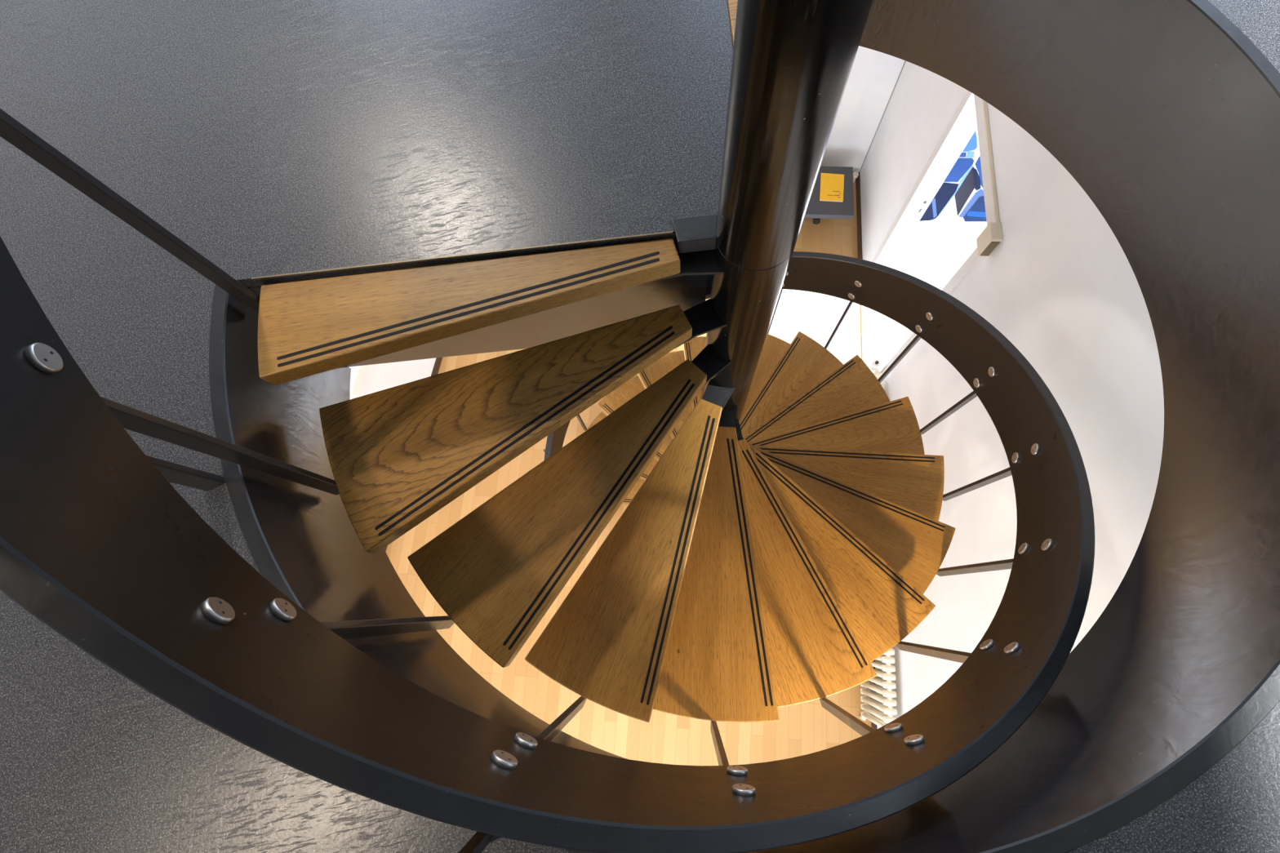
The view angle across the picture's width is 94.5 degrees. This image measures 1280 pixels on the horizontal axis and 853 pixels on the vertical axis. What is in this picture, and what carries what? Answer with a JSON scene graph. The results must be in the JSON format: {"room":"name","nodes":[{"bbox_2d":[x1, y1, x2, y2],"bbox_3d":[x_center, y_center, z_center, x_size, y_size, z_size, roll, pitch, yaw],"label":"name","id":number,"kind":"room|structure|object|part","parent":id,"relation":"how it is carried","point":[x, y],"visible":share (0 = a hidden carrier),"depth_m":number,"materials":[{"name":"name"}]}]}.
{"room":"spiral staircase","nodes":[
{"label":"spiral staircase","id":0,"kind":"room"},
{"bbox_2d":[349,358,435,399],"bbox_3d":[-2.116,0.626,2.920,0.119,3.130,7.218,9,74,7],"label":"wall","id":1,"kind":"structure","parent":0,"point":[379,377],"depth_m":4.21,"materials":[{"name":"white paint"}]},
{"bbox_2d":[350,364,368,397],"bbox_3d":[-1.644,-1.092,3.968,0.049,0.090,1.894,9,74,7],"label":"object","id":2,"kind":"structure","parent":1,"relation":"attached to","point":[358,373],"depth_m":3.71,"materials":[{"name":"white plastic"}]},
{"bbox_2d":[383,357,442,551],"bbox_3d":[-1.947,1.068,4.377,0.016,0.070,7.207,9,74,7],"label":"baseboard","id":3,"kind":"structure","parent":1,"relation":"attached to","point":[438,360],"depth_m":4.80,"materials":[{"name":"brown wood"}]},
{"bbox_2d":[0,0,1279,852],"bbox_3d":[0.214,-0.308,1.103,8.400,0.030,8.700,3,74,5],"label":"floor","id":4,"kind":"structure","parent":0,"point":[268,137],"depth_m":1.19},
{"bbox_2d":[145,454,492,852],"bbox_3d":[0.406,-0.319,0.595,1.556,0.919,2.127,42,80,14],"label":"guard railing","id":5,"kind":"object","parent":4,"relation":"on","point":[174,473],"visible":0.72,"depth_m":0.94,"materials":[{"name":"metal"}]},
{"bbox_3d":[-0.770,-0.029,0.601,0.034,0.898,0.013,-26,73,-4],"label":"post","id":6,"kind":"part","parent":5,"relation":"part of","materials":[{"name":"metal"}]},
{"bbox_3d":[-0.245,0.450,0.421,0.013,0.898,0.034,22,76,10],"label":"post","id":7,"kind":"part","parent":5,"relation":"part of","materials":[{"name":"metal"}]},
{"bbox_2d":[251,231,672,279],"bbox_3d":[-0.346,-0.326,1.133,0.820,0.005,0.003,-6,73,2],"label":"trim","id":8,"kind":"structure","parent":4,"relation":"attached to","point":[668,232],"depth_m":1.13,"materials":[{"name":"black metal"}]},
{"bbox_2d":[248,240,707,367],"bbox_3d":[-0.320,-0.271,1.358,0.943,0.405,0.020,-6,73,2],"label":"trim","id":9,"kind":"structure","parent":4,"relation":"attached to","point":[686,291],"depth_m":1.42,"materials":[{"name":"paint"}]},
{"bbox_2d":[727,0,737,45],"bbox_3d":[0.219,-0.915,1.282,0.062,0.036,0.846,-4,73,3],"label":"trim","id":10,"kind":"structure","parent":4,"relation":"attached to","point":[731,4],"depth_m":1.25,"materials":[{"name":"brown wood"}]},
{"bbox_2d":[208,0,1279,852],"bbox_3d":[0.347,-0.201,1.272,1.780,0.441,2.091,40,80,14],"label":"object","id":11,"kind":"structure","parent":4,"relation":"attached to","point":[1165,113],"depth_m":1.18,"materials":[{"name":"paint"}]},
{"bbox_2d":[386,179,958,765],"bbox_3d":[1.600,1.287,4.130,7.997,0.066,7.570,3,74,5],"label":"floor","id":12,"kind":"structure","parent":0,"point":[802,729],"depth_m":4.12,"materials":[{"name":"beige wood"}]},
{"bbox_2d":[0,0,1095,852],"bbox_3d":[0.235,-0.284,1.356,1.978,6.321,1.987,-13,73,0],"label":"spiral staircase","id":13,"kind":"structure","parent":12,"relation":"on","point":[788,535],"depth_m":1.18,"materials":[{"name":"black paint"}]},
{"bbox_2d":[768,288,861,364],"bbox_3d":[1.231,-0.742,4.730,1.030,0.008,1.030,3,74,5],"label":"floor mat","id":14,"kind":"object","parent":12,"relation":"on","point":[815,315],"visible":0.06,"depth_m":4.75,"materials":[{"name":"white"}]},
{"bbox_2d":[804,166,853,224],"bbox_3d":[1.308,-1.815,4.852,0.761,0.379,0.453,3,74,5],"label":"desk","id":15,"kind":"object","parent":12,"relation":"on","point":[817,210],"visible":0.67,"depth_m":4.63,"materials":[{"name":"laminate"}]},
{"bbox_2d":[819,173,844,201],"bbox_3d":[1.510,-1.881,4.655,0.180,0.009,0.255,6,74,6],"label":"booklet","id":16,"kind":"object","parent":15,"relation":"on","point":[832,185],"visible":1,"depth_m":4.65,"materials":[{"name":"yellow"}]},
{"bbox_2d":[853,171,858,183],"bbox_3d":[1.817,-2.104,5.035,0.048,0.130,0.048,-13,73,0],"label":"pipe stub","id":17,"kind":"object","parent":12,"relation":"on","point":[855,174],"visible":0.67,"depth_m":4.98,"materials":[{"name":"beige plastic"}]},
{"bbox_2d":[857,360,897,727],"bbox_3d":[1.542,0.736,3.948,0.080,0.613,2.312,3,74,5],"label":"radiator","id":18,"kind":"object","parent":12,"relation":"on","point":[878,708],"visible":0.17,"depth_m":3.54,"materials":[{"name":"white metal"}]},
{"bbox_2d":[705,274,711,299],"bbox_3d":[0.995,0.386,1.234,6.790,0.022,7.170,3,74,5],"label":"ceiling","id":19,"kind":"structure","parent":0,"point":[708,277],"depth_m":1.50,"materials":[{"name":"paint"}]},
{"bbox_2d":[820,45,905,172],"bbox_3d":[0.090,-2.751,3.780,3.637,3.130,0.120,3,74,5],"label":"wall","id":20,"kind":"structure","parent":0,"point":[873,75],"depth_m":4.40,"materials":[{"name":"white paint"}]},
{"bbox_2d":[859,60,906,172],"bbox_3d":[1.773,-2.591,3.631,0.006,2.956,0.007,-13,73,0],"label":"trim","id":21,"kind":"structure","parent":20,"relation":"attached to","point":[905,60],"depth_m":4.43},
{"bbox_2d":[883,110,986,269],"bbox_3d":[3.695,-1.617,3.503,3.850,2.530,0.100,3,74,5],"label":"wall","id":22,"kind":"structure","parent":0,"point":[921,244],"depth_m":4.44,"materials":[{"name":"white paint"}]},
{"bbox_2d":[919,125,986,222],"bbox_3d":[2.398,-1.576,3.788,0.860,0.867,0.020,3,74,5],"label":"print","id":23,"kind":"object","parent":22,"relation":"attached to","point":[959,197],"visible":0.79,"depth_m":3.94,"materials":[{"name":"blue paper"}]},
{"bbox_2d":[859,61,1164,728],"bbox_3d":[1.518,0.832,2.606,0.050,3.130,7.170,3,74,5],"label":"wall","id":24,"kind":"structure","parent":0,"point":[1060,285],"depth_m":2.44,"materials":[{"name":"white paint"}]},
{"bbox_2d":[861,305,870,368],"bbox_3d":[1.782,-0.707,4.680,0.054,0.012,0.822,3,74,5],"label":"trim","id":25,"kind":"structure","parent":24,"relation":"attached to","point":[864,311],"depth_m":4.68,"materials":[{"name":"grey paint"}]},
{"bbox_2d":[855,172,877,729],"bbox_3d":[1.587,1.269,4.071,0.016,0.070,7.170,3,74,5],"label":"baseboard","id":26,"kind":"structure","parent":24,"relation":"attached to","point":[873,726],"depth_m":4.93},
{"bbox_2d":[871,90,995,373],"bbox_3d":[1.686,-0.998,3.717,0.015,2.034,0.942,3,74,5],"label":"door frame","id":27,"kind":"structure","parent":24,"relation":"in","point":[974,258],"depth_m":3.06,"materials":[{"name":"grey paint"}]},
{"bbox_2d":[976,222,1003,256],"bbox_3d":[1.566,-0.837,2.654,0.050,0.128,0.095,3,74,5],"label":"junction box","id":28,"kind":"object","parent":24,"relation":"attached to","point":[991,237],"visible":1,"depth_m":2.62,"materials":[{"name":"beige plastic"}]},
{"bbox_2d":[982,99,999,222],"bbox_3d":[1.657,-1.806,2.888,0.018,0.011,1.904,3,74,5],"label":"cable trunking","id":29,"kind":"object","parent":24,"relation":"attached to","point":[984,103],"visible":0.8,"depth_m":2.71,"materials":[{"name":"beige plastic"}]}
]}

